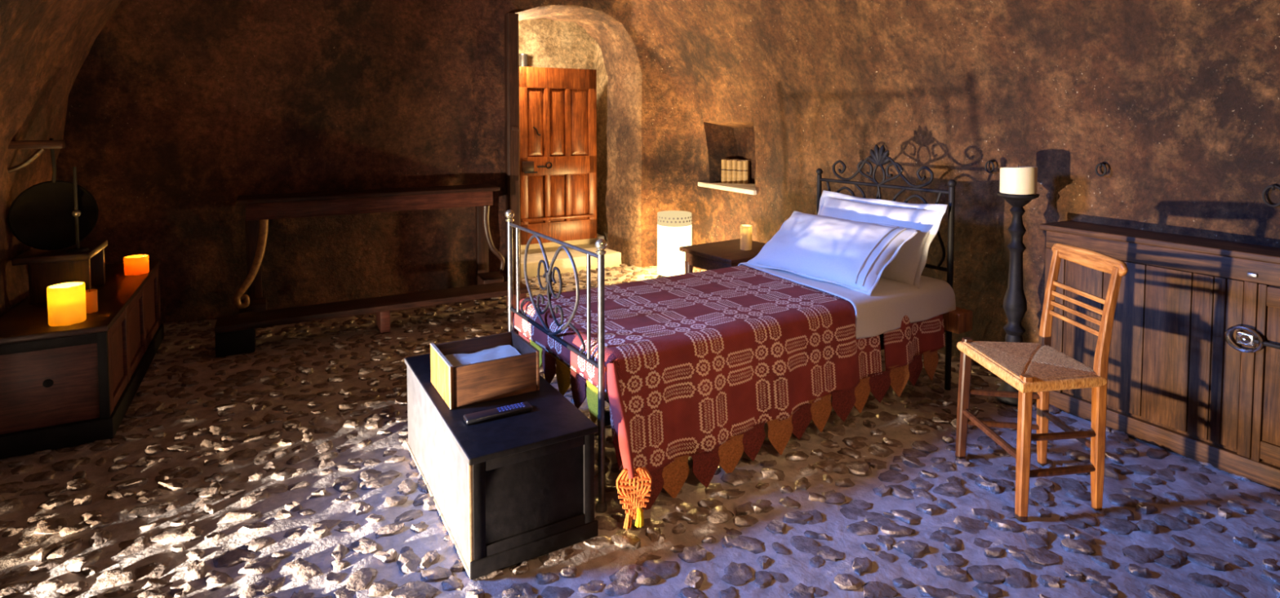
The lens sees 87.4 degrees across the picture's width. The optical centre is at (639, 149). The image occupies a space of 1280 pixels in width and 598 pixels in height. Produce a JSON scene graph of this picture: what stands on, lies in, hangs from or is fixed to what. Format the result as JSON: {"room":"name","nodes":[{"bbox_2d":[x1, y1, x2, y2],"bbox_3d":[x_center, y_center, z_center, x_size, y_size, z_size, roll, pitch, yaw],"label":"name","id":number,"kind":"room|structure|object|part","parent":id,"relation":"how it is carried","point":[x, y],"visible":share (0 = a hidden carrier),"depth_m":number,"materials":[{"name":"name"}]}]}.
{"room":"bedroom","nodes":[
{"label":"bedroom","id":0,"kind":"room"},
{"bbox_2d":[0,0,122,316],"bbox_3d":[-2.387,-0.281,3.455,2.972,3.155,1.670,-1,3,-29],"label":"wall","id":1,"kind":"structure","parent":0,"point":[45,45],"depth_m":3.29,"materials":[{"name":"paint"}]},
{"bbox_2d":[7,140,65,173],"bbox_3d":[-2.992,0.041,3.271,0.280,0.171,0.060,-1,3,-29],"label":"wall bracket","id":2,"kind":"object","parent":1,"relation":"attached to","point":[40,145],"visible":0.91,"depth_m":3.27,"materials":[{"name":"brown wood"}]},
{"bbox_3d":[-2.992,-0.024,3.268,0.280,0.040,0.060,-1,3,-29],"label":"arm","id":3,"kind":"part","parent":2,"relation":"part of","materials":[{"name":"brown wood"}]},
{"bbox_2d":[518,17,594,69],"bbox_3d":[-1.508,-0.314,6.715,3.400,2.900,0.097,-1,3,-29],"label":"wall","id":4,"kind":"structure","parent":0,"point":[547,43],"depth_m":7.02,"materials":[{"name":"beige stone"}]},
{"bbox_2d":[519,53,527,66],"bbox_3d":[-1.202,-0.891,6.735,0.092,0.150,0.246,-1,3,-29],"label":"wall lamp","id":5,"kind":"object","parent":4,"relation":"attached to","point":[522,57],"visible":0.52,"depth_m":6.63,"materials":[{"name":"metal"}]},
{"bbox_2d":[520,233,604,250],"bbox_3d":[-1.009,0.945,6.872,1.270,0.070,0.340,-1,3,-29],"label":"trim","id":6,"kind":"structure","parent":4,"relation":"attached to","point":[531,246],"depth_m":6.82,"materials":[{"name":"stone"}]},
{"bbox_2d":[520,243,621,279],"bbox_3d":[-0.884,1.066,6.638,1.360,0.150,0.920,-1,3,-29],"label":"step","id":7,"kind":"structure","parent":0,"point":[612,258],"depth_m":6.32,"materials":[{"name":"stone"}]},
{"bbox_2d":[593,40,608,241],"bbox_3d":[-0.256,-0.329,7.031,0.200,2.900,0.800,-1,3,-29],"label":"wall","id":8,"kind":"structure","parent":0,"point":[598,63],"depth_m":7.11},
{"bbox_2d":[0,263,1279,597],"bbox_3d":[-0.877,1.298,2.135,6.848,0.054,6.880,-1,3,-29],"label":"floor","id":9,"kind":"structure","parent":0,"point":[286,468],"depth_m":2.42,"materials":[{"name":"grey stone"}]},
{"bbox_2d":[0,260,164,459],"bbox_3d":[-2.871,0.986,3.479,0.463,0.503,1.548,-1,3,-29],"label":"chest","id":10,"kind":"object","parent":9,"relation":"on","point":[75,384],"visible":0.97,"depth_m":2.89,"materials":[{"name":"brown wood"}]},
{"bbox_2d":[11,240,107,304],"bbox_3d":[-2.933,0.618,3.409,0.290,0.235,0.420,-1,3,-29],"label":"box","id":11,"kind":"object","parent":10,"relation":"on","point":[46,268],"visible":0.76,"depth_m":3.27,"materials":[{"name":"brown wood"}]},
{"bbox_2d":[7,137,98,250],"bbox_3d":[-2.939,0.222,3.356,0.040,0.562,0.350,2,3,37],"label":"round pan","id":12,"kind":"object","parent":11,"relation":"on","point":[41,217],"visible":0.89,"depth_m":3.35,"materials":[{"name":"metal"}]},
{"bbox_3d":[-2.933,0.052,3.345,0.028,0.223,0.019,1,3,15],"label":"handle","id":13,"kind":"part","parent":12,"relation":"part of","materials":[{"name":"wood"}]},
{"bbox_3d":[-2.940,0.328,3.362,0.036,0.350,0.350,2,3,37],"label":"dish","id":14,"kind":"part","parent":12,"relation":"part of","materials":[{"name":"metal"}]},
{"bbox_2d":[66,167,89,253],"bbox_3d":[-2.796,0.295,3.321,0.090,0.420,0.090,-1,3,-29],"label":"rod","id":15,"kind":"object","parent":11,"relation":"on","point":[76,213],"visible":1,"depth_m":3.31,"materials":[{"name":"metal"}]},
{"bbox_3d":[-2.796,0.315,3.322,0.036,0.036,0.036,-1,3,-29],"label":"knob","id":16,"kind":"part","parent":15,"relation":"part of","materials":[{"name":"metal"}]},
{"bbox_2d":[46,281,86,326],"bbox_3d":[-2.515,0.675,2.939,0.129,0.168,0.129,-1,3,-29],"label":"candle","id":17,"kind":"object","parent":10,"relation":"on","point":[66,301],"visible":1,"depth_m":2.90,"materials":[{"name":"yellow wax"}]},
{"bbox_3d":[-2.875,0.748,3.469,0.457,0.028,1.542,-1,3,-29],"label":"lid","id":18,"kind":"part","parent":10,"relation":"part of","materials":[{"name":"brown wood"}]},
{"bbox_2d":[85,288,97,313],"bbox_3d":[-2.543,0.695,3.096,0.057,0.113,0.057,-1,3,-29],"label":"candle","id":19,"kind":"object","parent":10,"relation":"on","point":[91,299],"visible":0.68,"depth_m":3.08,"materials":[{"name":"orange wax"}]},
{"bbox_3d":[-2.691,0.950,3.580,0.020,0.385,1.520,-1,3,-29],"label":"panel frame","id":20,"kind":"part","parent":10,"relation":"part of","materials":[{"name":"brown wood"}]},
{"bbox_2d":[123,254,149,275],"bbox_3d":[-2.909,0.665,3.869,0.117,0.103,0.117,-1,3,-29],"label":"candle","id":21,"kind":"object","parent":10,"relation":"on","point":[135,264],"visible":1,"depth_m":3.83,"materials":[{"name":"orange wax"}]},
{"bbox_2d":[233,183,504,328],"bbox_3d":[-1.928,0.738,4.956,1.844,0.860,0.422,-1,3,-29],"label":"console table","id":22,"kind":"object","parent":9,"relation":"on","point":[261,208],"visible":0.94,"depth_m":4.80,"materials":[{"name":"brown wood"}]},
{"bbox_3d":[-2.579,0.755,4.454,0.069,0.563,0.258,1,3,20],"label":"leg","id":23,"kind":"part","parent":22,"relation":"part of","materials":[{"name":"brown wood"}]},
{"bbox_3d":[-2.716,0.820,4.712,0.090,0.720,0.060,-1,3,-29],"label":"leg","id":24,"kind":"part","parent":22,"relation":"part of","materials":[{"name":"brown wood"}]},
{"bbox_3d":[-1.294,0.784,5.488,0.090,0.720,0.060,-1,3,-29],"label":"leg","id":25,"kind":"part","parent":22,"relation":"part of","materials":[{"name":"brown wood"}]},
{"bbox_3d":[-1.158,0.696,5.288,0.174,0.519,0.059,0,3,-11],"label":"leg","id":26,"kind":"part","parent":22,"relation":"part of","materials":[{"name":"brown wood"}]},
{"bbox_2d":[214,280,528,357],"bbox_3d":[-1.696,1.099,4.473,1.920,0.185,0.260,-1,3,-29],"label":"bench","id":27,"kind":"object","parent":9,"relation":"on","point":[234,334],"visible":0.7,"depth_m":4.29,"materials":[{"name":"brown wood"}]},
{"bbox_3d":[-2.450,1.138,4.063,0.200,0.145,0.220,-1,3,-29],"label":"leg","id":28,"kind":"part","parent":27,"relation":"part of","materials":[{"name":"black paint"}]},
{"bbox_3d":[-1.696,1.026,4.470,1.920,0.040,0.260,-1,3,-29],"label":"seat","id":29,"kind":"part","parent":27,"relation":"part of","materials":[{"name":"brown wood"}]},
{"bbox_3d":[-1.713,1.119,4.465,0.060,0.145,0.220,-1,3,-29],"label":"leg","id":30,"kind":"part","parent":27,"relation":"part of","materials":[{"name":"brown wood"}]},
{"bbox_3d":[-0.906,1.099,4.905,0.080,0.145,0.220,-1,3,-29],"label":"leg","id":31,"kind":"part","parent":27,"relation":"part of","materials":[{"name":"brown wood"}]},
{"bbox_2d":[404,353,598,579],"bbox_3d":[-0.572,1.091,2.550,0.433,0.378,0.989,-2,3,-30],"label":"storage chest","id":32,"kind":"object","parent":9,"relation":"on","point":[510,491],"visible":0.96,"depth_m":2.18,"materials":[{"name":"black paint"}]},
{"bbox_3d":[-0.752,1.104,2.449,0.006,0.346,0.953,-2,3,-30],"label":"panel","id":33,"kind":"part","parent":32,"relation":"part of","materials":[{"name":"grey paint"}]},
{"bbox_2d":[430,330,539,409],"bbox_3d":[-0.593,0.825,2.549,0.336,0.153,0.288,-2,3,-31],"label":"wooden box","id":34,"kind":"object","parent":32,"relation":"on","point":[461,386],"visible":0.97,"depth_m":2.46,"materials":[{"name":"orange wood"}]},
{"bbox_3d":[-0.732,0.831,2.469,0.012,0.150,0.285,-2,3,-31],"label":"panel","id":35,"kind":"part","parent":34,"relation":"part of","materials":[{"name":"orange wood"}]},
{"bbox_3d":[-0.662,0.823,2.668,0.311,0.146,0.010,-2,3,-31],"label":"panel","id":36,"kind":"part","parent":34,"relation":"part of","materials":[{"name":"brown wood"}]},
{"bbox_2d":[444,345,520,367],"bbox_3d":[-0.595,0.798,2.548,0.290,0.023,0.245,-2,3,-31],"label":"paper stack","id":37,"kind":"object","parent":34,"relation":"in","point":[501,351],"visible":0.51,"depth_m":2.60,"materials":[{"name":"white paper"}]},
{"bbox_3d":[-0.524,0.834,2.433,0.311,0.146,0.010,-2,3,-31],"label":"panel","id":38,"kind":"part","parent":34,"relation":"part of","materials":[{"name":"brown wood"}]},
{"bbox_3d":[-0.454,0.823,2.633,0.012,0.150,0.285,-2,3,-31],"label":"panel","id":39,"kind":"part","parent":34,"relation":"part of","materials":[{"name":"brown wood"}]},
{"bbox_2d":[462,401,532,425],"bbox_3d":[-0.488,0.903,2.302,0.232,0.020,0.052,-1,3,-29],"label":"remote control","id":40,"kind":"object","parent":32,"relation":"on","point":[507,411],"visible":1,"depth_m":2.29,"materials":[{"name":"black plastic"}]},
{"bbox_3d":[-0.572,0.913,2.542,0.432,0.022,0.989,-2,3,-30],"label":"lid","id":41,"kind":"part","parent":32,"relation":"part of","materials":[{"name":"black paint"}]},
{"bbox_3d":[-0.330,1.094,2.132,0.408,0.301,0.011,-2,3,-30],"label":"frame","id":42,"kind":"part","parent":32,"relation":"part of","materials":[{"name":"black paint"}]},
{"bbox_2d":[657,210,692,277],"bbox_3d":[0.305,0.841,5.932,0.306,0.565,0.306,-1,3,-29],"label":"lantern","id":43,"kind":"object","parent":9,"relation":"on","point":[673,227],"visible":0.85,"depth_m":5.80,"materials":[{"name":"metal"}]},
{"bbox_2d":[679,239,765,273],"bbox_3d":[0.674,0.932,4.655,0.600,0.500,0.540,-2,3,-34],"label":"bedside table","id":44,"kind":"object","parent":9,"relation":"on","point":[724,254],"visible":0.43,"depth_m":4.55,"materials":[{"name":"brown wood"}]},
{"bbox_3d":[0.343,0.981,4.698,0.048,0.400,0.048,-2,3,-34],"label":"leg","id":45,"kind":"part","parent":44,"relation":"part of","materials":[{"name":"brown wood"}]},
{"bbox_2d":[740,224,751,250],"bbox_3d":[0.729,0.602,4.601,0.081,0.168,0.081,-1,3,-29],"label":"candle","id":46,"kind":"object","parent":44,"relation":"on","point":[745,229],"visible":1,"depth_m":4.57,"materials":[{"name":"white wax"}]},
{"bbox_2d":[505,144,973,512],"bbox_3d":[0.525,0.622,3.255,2.106,1.251,1.011,-2,3,-32],"label":"bed","id":47,"kind":"object","parent":9,"relation":"on","point":[959,321],"visible":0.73,"depth_m":3.03,"materials":[{"name":"metal"}]},
{"bbox_3d":[-0.604,0.786,3.125,0.040,0.935,0.039,-2,3,-32],"label":"post","id":48,"kind":"part","parent":47,"relation":"part of","materials":[{"name":"metal"}]},
{"bbox_3d":[-0.554,0.545,3.033,0.014,0.395,0.015,-2,3,-32],"label":"rod","id":49,"kind":"part","parent":47,"relation":"part of","materials":[{"name":"metal"}]},
{"bbox_3d":[-0.371,0.361,2.729,0.015,0.014,0.885,-2,3,-32],"label":"rail","id":50,"kind":"part","parent":47,"relation":"part of","materials":[{"name":"metal"}]},
{"bbox_3d":[-0.370,0.756,2.747,0.018,0.017,0.885,-2,3,-32],"label":"rail","id":51,"kind":"part","parent":47,"relation":"part of","materials":[{"name":"metal"}]},
{"bbox_2d":[529,342,608,400],"bbox_3d":[0.472,0.800,3.274,1.925,0.177,0.885,-2,3,-32],"label":"mattress","id":52,"kind":"object","parent":47,"relation":"on","point":[606,395],"visible":0.02,"depth_m":2.69,"materials":[{"name":"fabric"}]},
{"bbox_2d":[513,265,945,529],"bbox_3d":[0.471,0.977,3.206,1.971,0.584,1.162,-2,3,-32],"label":"coverlet","id":53,"kind":"object","parent":52,"relation":"on","point":[697,364],"visible":0.73,"depth_m":2.74,"materials":[{"name":"red fabric"}]},
{"bbox_2d":[518,331,530,343],"bbox_3d":[-0.522,0.904,3.008,0.010,0.140,0.135,-2,6,-32],"label":"pendant","id":54,"kind":"object","parent":53,"relation":"attached to","point":[526,336],"depth_m":2.99,"materials":[{"name":"red fabric"}]},
{"bbox_2d":[529,339,542,368],"bbox_3d":[-0.451,0.909,2.894,0.010,0.140,0.135,-2,6,-32],"label":"pendant","id":55,"kind":"object","parent":53,"relation":"attached to","point":[537,347],"depth_m":2.85,"materials":[{"name":"fabric"}]},
{"bbox_2d":[542,348,555,383],"bbox_3d":[-0.380,0.914,2.779,0.010,0.140,0.135,-2,6,-32],"label":"pendant","id":56,"kind":"object","parent":53,"relation":"attached to","point":[548,362],"depth_m":2.77,"materials":[{"name":"fabric"}]},
{"bbox_2d":[555,357,570,395],"bbox_3d":[-0.309,0.920,2.665,0.010,0.140,0.135,-2,6,-32],"label":"pendant","id":57,"kind":"object","parent":53,"relation":"attached to","point":[562,372],"depth_m":2.65,"materials":[{"name":"fabric"}]},
{"bbox_2d":[570,368,586,408],"bbox_3d":[-0.237,0.925,2.550,0.010,0.140,0.135,-2,6,-32],"label":"pendant","id":58,"kind":"object","parent":53,"relation":"attached to","point":[578,384],"depth_m":2.54,"materials":[{"name":"fabric"}]},
{"bbox_2d":[586,379,598,423],"bbox_3d":[-0.166,0.930,2.436,0.010,0.140,0.135,-2,6,-32],"label":"pendant","id":59,"kind":"object","parent":53,"relation":"attached to","point":[592,386],"depth_m":2.44,"materials":[{"name":"yellow fabric"}]},
{"bbox_2d":[639,467,664,510],"bbox_3d":[0.028,1.232,2.412,0.138,0.140,0.010,-1,-3,-29],"label":"pendant","id":60,"kind":"object","parent":53,"relation":"attached to","point":[657,484],"depth_m":2.43,"materials":[{"name":"fabric"}]},
{"bbox_2d":[662,454,689,498],"bbox_3d":[0.126,1.227,2.496,0.138,0.150,0.010,-1,-3,-26],"label":"pendant","id":61,"kind":"object","parent":53,"relation":"attached to","point":[675,473],"depth_m":2.50,"materials":[{"name":"orange fabric"}]},
{"bbox_2d":[691,445,719,488],"bbox_3d":[0.251,1.211,2.538,0.138,0.140,0.010,-2,-3,-34],"label":"pendant","id":62,"kind":"object","parent":53,"relation":"attached to","point":[706,460],"depth_m":2.54,"materials":[{"name":"red fabric"}]},
{"bbox_2d":[718,434,743,473],"bbox_3d":[0.349,1.202,2.621,0.138,0.150,0.010,-1,-3,-24],"label":"pendant","id":63,"kind":"object","parent":53,"relation":"attached to","point":[731,450],"depth_m":2.62,"materials":[{"name":"orange fabric"}]},
{"bbox_2d":[742,422,765,461],"bbox_3d":[0.453,1.182,2.695,0.138,0.140,0.010,-2,-3,-32],"label":"pendant","id":64,"kind":"object","parent":53,"relation":"attached to","point":[753,435],"depth_m":2.70,"materials":[{"name":"red fabric"}]},
{"bbox_2d":[766,414,793,455],"bbox_3d":[0.575,1.174,2.742,0.138,0.150,0.010,-2,-3,-30],"label":"pendant","id":65,"kind":"object","parent":53,"relation":"attached to","point":[780,428],"depth_m":2.74,"materials":[{"name":"orange fabric"}]},
{"bbox_2d":[791,403,812,439],"bbox_3d":[0.671,1.154,2.828,0.138,0.140,0.010,-1,-3,-24],"label":"pendant","id":66,"kind":"object","parent":53,"relation":"attached to","point":[802,417],"depth_m":2.83,"materials":[{"name":"red fabric"}]},
{"bbox_2d":[808,394,831,432],"bbox_3d":[0.781,1.145,2.894,0.138,0.150,0.010,-2,-3,-32],"label":"pendant","id":67,"kind":"object","parent":53,"relation":"attached to","point":[820,406],"depth_m":2.89,"materials":[{"name":"orange fabric"}]},
{"bbox_2d":[831,386,856,422],"bbox_3d":[0.896,1.127,2.949,0.138,0.140,0.010,-1,-3,-24],"label":"pendant","id":68,"kind":"object","parent":53,"relation":"attached to","point":[843,398],"depth_m":2.95,"materials":[{"name":"red fabric"}]},
{"bbox_2d":[737,262,955,339],"bbox_3d":[1.045,0.776,3.627,0.752,0.245,0.986,-2,3,-32],"label":"sheet","id":69,"kind":"object","parent":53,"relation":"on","point":[883,311],"visible":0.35,"depth_m":3.23,"materials":[{"name":"white fabric"}]},
{"bbox_2d":[746,210,919,295],"bbox_3d":[0.999,0.521,3.568,0.393,0.287,0.826,-2,3,-35],"label":"pillow","id":70,"kind":"object","parent":69,"relation":"on","point":[854,255],"visible":1,"depth_m":3.43,"materials":[{"name":"white fabric"}]},
{"bbox_2d":[817,190,947,289],"bbox_3d":[1.240,0.480,3.686,0.256,0.433,0.831,-2,3,-32],"label":"pillow","id":71,"kind":"object","parent":69,"relation":"on","point":[907,267],"visible":0.44,"depth_m":3.47,"materials":[{"name":"white fabric"}]},
{"bbox_2d":[853,377,870,413],"bbox_3d":[0.996,1.117,3.033,0.138,0.150,0.010,-2,-3,-31],"label":"pendant","id":72,"kind":"object","parent":53,"relation":"attached to","point":[862,390],"depth_m":3.04,"materials":[{"name":"orange fabric"}]},
{"bbox_2d":[867,369,891,403],"bbox_3d":[1.107,1.098,3.094,0.138,0.140,0.010,-1,-3,-24],"label":"pendant","id":73,"kind":"object","parent":53,"relation":"attached to","point":[879,381],"depth_m":3.09,"materials":[{"name":"red fabric"}]},
{"bbox_2d":[888,363,909,397],"bbox_3d":[1.219,1.090,3.156,0.138,0.150,0.010,-1,-3,-25],"label":"pendant","id":74,"kind":"object","parent":53,"relation":"attached to","point":[899,376],"depth_m":3.16,"materials":[{"name":"orange fabric"}]},
{"bbox_2d":[908,354,923,386],"bbox_3d":[1.321,1.070,3.235,0.138,0.140,0.010,-2,-3,-31],"label":"pendant","id":75,"kind":"object","parent":53,"relation":"attached to","point":[915,366],"depth_m":3.24,"materials":[{"name":"red fabric"}]},
{"bbox_2d":[922,350,938,380],"bbox_3d":[1.433,1.061,3.297,0.138,0.150,0.010,-2,-2,-37],"label":"pendant","id":76,"kind":"object","parent":53,"relation":"attached to","point":[931,358],"depth_m":3.30,"materials":[{"name":"orange fabric"}]},
{"bbox_3d":[-0.187,0.572,2.443,0.014,0.395,0.015,-2,3,-32],"label":"rod","id":77,"kind":"part","parent":47,"relation":"part of","materials":[{"name":"metal"}]},
{"bbox_3d":[-0.137,0.821,2.374,0.040,0.935,0.039,-2,3,-32],"label":"post","id":78,"kind":"part","parent":47,"relation":"part of","materials":[{"name":"metal"}]},
{"bbox_3d":[0.715,0.947,2.933,2.030,0.040,0.024,-2,3,-32],"label":"rail","id":79,"kind":"part","parent":47,"relation":"part of","materials":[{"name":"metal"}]},
{"bbox_3d":[1.117,0.678,4.197,0.029,1.050,0.030,-2,3,-32],"label":"post","id":80,"kind":"part","parent":47,"relation":"part of","materials":[{"name":"metal"}]},
{"bbox_3d":[1.354,0.202,3.794,0.020,0.019,0.885,-2,3,-32],"label":"rail","id":81,"kind":"part","parent":47,"relation":"part of","materials":[{"name":"metal"}]},
{"bbox_3d":[1.354,0.601,3.813,0.020,0.019,0.885,-2,3,-32],"label":"rail","id":82,"kind":"part","parent":47,"relation":"part of","materials":[{"name":"metal"}]},
{"bbox_3d":[1.590,0.714,3.437,0.029,1.050,0.030,-2,3,-32],"label":"post","id":83,"kind":"part","parent":47,"relation":"part of","materials":[{"name":"metal"}]},
{"bbox_2d":[995,191,1039,405],"bbox_3d":[1.857,0.729,3.313,0.184,1.030,0.184,-1,3,-29],"label":"candle stand","id":84,"kind":"object","parent":9,"relation":"on","point":[1015,303],"visible":0.66,"depth_m":3.28,"materials":[{"name":"black paint"}]},
{"bbox_2d":[999,164,1037,195],"bbox_3d":[1.857,0.143,3.286,0.162,0.143,0.162,-1,3,-29],"label":"candle","id":85,"kind":"object","parent":84,"relation":"on","point":[1018,180],"visible":1,"depth_m":3.22,"materials":[{"name":"beige wax"}]},
{"bbox_2d":[955,243,1128,521],"bbox_3d":[1.506,0.828,2.533,0.397,0.905,0.452,0,3,-2],"label":"chair","id":86,"kind":"object","parent":9,"relation":"on","point":[1039,368],"visible":1,"depth_m":2.43,"materials":[{"name":"brown wood"}]},
{"bbox_3d":[1.325,1.019,2.740,0.044,0.504,0.042,0,3,-2],"label":"leg","id":87,"kind":"part","parent":86,"relation":"part of","materials":[{"name":"brown wood"}]},
{"bbox_3d":[1.338,1.038,2.335,0.044,0.504,0.042,0,3,-2],"label":"leg","id":88,"kind":"part","parent":86,"relation":"part of","materials":[{"name":"brown wood"}]},
{"bbox_3d":[1.478,0.811,2.532,0.340,0.053,0.452,0,3,-2],"label":"seat","id":89,"kind":"part","parent":86,"relation":"part of","materials":[{"name":"beige wicker"}]},
{"bbox_3d":[1.647,0.836,2.695,0.082,0.875,0.035,0,3,-2],"label":"leg","id":90,"kind":"part","parent":86,"relation":"part of","materials":[{"name":"brown wood"}]},
{"bbox_3d":[1.688,0.410,2.520,0.034,0.068,0.392,0,3,-2],"label":"crest rail","id":91,"kind":"part","parent":86,"relation":"part of","materials":[{"name":"brown wood"}]},
{"bbox_3d":[1.656,0.850,2.382,0.082,0.875,0.035,0,3,-2],"label":"leg","id":92,"kind":"part","parent":86,"relation":"part of","materials":[{"name":"brown wood"}]},
{"bbox_2d":[1039,220,1279,492],"bbox_3d":[2.684,0.854,2.183,0.286,0.885,2.645,-1,3,-29],"label":"base cabinet","id":93,"kind":"object","parent":9,"relation":"on","point":[1193,370],"visible":0.89,"depth_m":2.77,"materials":[{"name":"brown wood"}]},
{"bbox_3d":[2.185,0.830,2.905,0.014,0.667,0.667,-1,3,-29],"label":"door","id":94,"kind":"part","parent":93,"relation":"part of","materials":[{"name":"brown wood"}]},
{"bbox_3d":[2.604,0.486,2.120,0.018,0.087,2.600,-1,3,-29],"label":"rail","id":95,"kind":"part","parent":93,"relation":"part of","materials":[{"name":"brown wood"}]},
{"bbox_3d":[2.298,0.841,2.676,0.010,0.667,0.052,-1,3,-29],"label":"moulding","id":96,"kind":"part","parent":93,"relation":"part of","materials":[{"name":"brown wood"}]},
{"bbox_3d":[2.326,0.729,2.576,0.040,0.052,0.060,-1,3,-29],"label":"latch plate","id":97,"kind":"part","parent":93,"relation":"part of","materials":[{"name":"metal"}]},
{"bbox_3d":[2.535,1.159,2.256,0.012,0.070,0.690,-1,3,-29],"label":"door rail","id":98,"kind":"part","parent":93,"relation":"part of","materials":[{"name":"brown wood"}]},
{"bbox_3d":[2.545,0.860,2.247,0.014,0.667,0.687,-1,3,-29],"label":"door","id":99,"kind":"part","parent":93,"relation":"part of","materials":[{"name":"brown wood"}]},
{"bbox_3d":[2.535,0.567,2.228,0.012,0.075,0.690,-1,3,-29],"label":"door rail","id":100,"kind":"part","parent":93,"relation":"part of","materials":[{"name":"brown wood"}]},
{"bbox_2d":[55,0,1279,368],"bbox_3d":[-0.191,-0.230,2.403,5.780,3.159,7.652,-1,3,-29],"label":"wall","id":101,"kind":"structure","parent":0,"point":[178,111],"depth_m":4.60,"materials":[{"name":"paint"}]},
{"bbox_2d":[504,13,520,281],"bbox_3d":[-1.076,0.011,5.647,0.110,2.290,0.132,-1,3,-29],"label":"door frame","id":102,"kind":"structure","parent":101,"relation":"attached to","point":[511,35],"depth_m":5.59,"materials":[{"name":"brown wood"}]},
{"bbox_2d":[519,66,596,244],"bbox_3d":[-0.787,0.054,6.550,0.800,1.700,0.081,-1,3,-29],"label":"door","id":103,"kind":"structure","parent":101,"relation":"in","point":[557,107],"depth_m":6.55,"materials":[{"name":"orange wood"}]},
{"bbox_3d":[-1.007,-0.261,6.437,0.150,0.640,0.028,-1,3,-29],"label":"panel","id":104,"kind":"part","parent":103,"relation":"part of","materials":[{"name":"orange wood"}]},
{"bbox_3d":[-1.007,0.478,6.471,0.150,0.440,0.028,-1,3,-29],"label":"panel","id":105,"kind":"part","parent":103,"relation":"part of","materials":[{"name":"orange wood"}]},
{"bbox_3d":[-0.881,0.152,6.486,0.068,0.068,0.012,-1,3,-29],"label":"ring pull","id":106,"kind":"part","parent":103,"relation":"part of","materials":[{"name":"metal"}]},
{"bbox_3d":[-0.809,-0.266,6.545,0.140,0.640,0.028,-1,3,-29],"label":"panel","id":107,"kind":"part","parent":103,"relation":"part of","materials":[{"name":"orange wood"}]},
{"bbox_3d":[-0.809,0.473,6.579,0.140,0.440,0.028,-1,3,-29],"label":"panel","id":108,"kind":"part","parent":103,"relation":"part of","materials":[{"name":"orange wood"}]},
{"bbox_3d":[-0.603,-0.271,6.657,0.170,0.640,0.028,-1,3,-29],"label":"panel","id":109,"kind":"part","parent":103,"relation":"part of","materials":[{"name":"orange wood"}]},
{"bbox_3d":[-0.603,0.468,6.691,0.170,0.440,0.028,-1,3,-29],"label":"panel","id":110,"kind":"part","parent":103,"relation":"part of","materials":[{"name":"orange wood"}]},
{"bbox_2d":[697,182,756,195],"bbox_3d":[0.897,0.335,5.993,0.364,0.044,0.840,-1,3,-29],"label":"sill","id":111,"kind":"structure","parent":101,"relation":"attached to","point":[748,188],"depth_m":5.91,"materials":[{"name":"stone"}]},
{"bbox_2d":[721,159,729,183],"bbox_3d":[0.795,0.194,6.217,0.046,0.217,0.176,1,3,20],"label":"book","id":112,"kind":"object","parent":111,"relation":"on","point":[723,161],"visible":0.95,"depth_m":6.14,"materials":[{"name":"paper"}]},
{"bbox_2d":[726,159,734,183],"bbox_3d":[0.842,0.197,6.200,0.050,0.212,0.176,1,3,20],"label":"book","id":113,"kind":"object","parent":111,"relation":"on","point":[729,162],"visible":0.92,"depth_m":6.12,"materials":[{"name":"paper"}]},
{"bbox_2d":[732,159,740,183],"bbox_3d":[0.888,0.197,6.184,0.044,0.214,0.176,1,3,20],"label":"book","id":114,"kind":"object","parent":111,"relation":"on","point":[734,162],"visible":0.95,"depth_m":6.11,"materials":[{"name":"paper"}]},
{"bbox_2d":[737,160,744,183],"bbox_3d":[0.934,0.201,6.167,0.050,0.208,0.176,1,3,20],"label":"book","id":115,"kind":"object","parent":111,"relation":"on","point":[740,163],"visible":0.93,"depth_m":6.09,"materials":[{"name":"paper"}]},
{"bbox_2d":[742,160,750,183],"bbox_3d":[0.981,0.201,6.150,0.046,0.210,0.176,1,3,20],"label":"book","id":116,"kind":"object","parent":111,"relation":"on","point":[746,172],"visible":0.96,"depth_m":6.08,"materials":[{"name":"paper"}]},
{"bbox_2d":[984,160,995,173],"bbox_3d":[1.971,0.093,3.734,0.089,0.072,0.055,-1,3,-29],"label":"ring","id":117,"kind":"object","parent":101,"relation":"attached to","point":[991,162],"visible":0.99,"depth_m":3.71,"materials":[{"name":"metal"}]},
{"bbox_2d":[1094,162,1106,177],"bbox_3d":[2.244,0.094,3.233,0.089,0.068,0.052,-1,3,-29],"label":"ring","id":118,"kind":"object","parent":101,"relation":"attached to","point":[1101,164],"visible":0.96,"depth_m":3.21,"materials":[{"name":"metal"}]},
{"bbox_2d":[1262,184,1279,207],"bbox_3d":[2.548,0.182,2.680,0.089,0.092,0.070,-1,3,-29],"label":"ring","id":119,"kind":"object","parent":101,"relation":"attached to","point":[1273,186],"visible":0.98,"depth_m":2.67,"materials":[{"name":"metal"}]}
]}

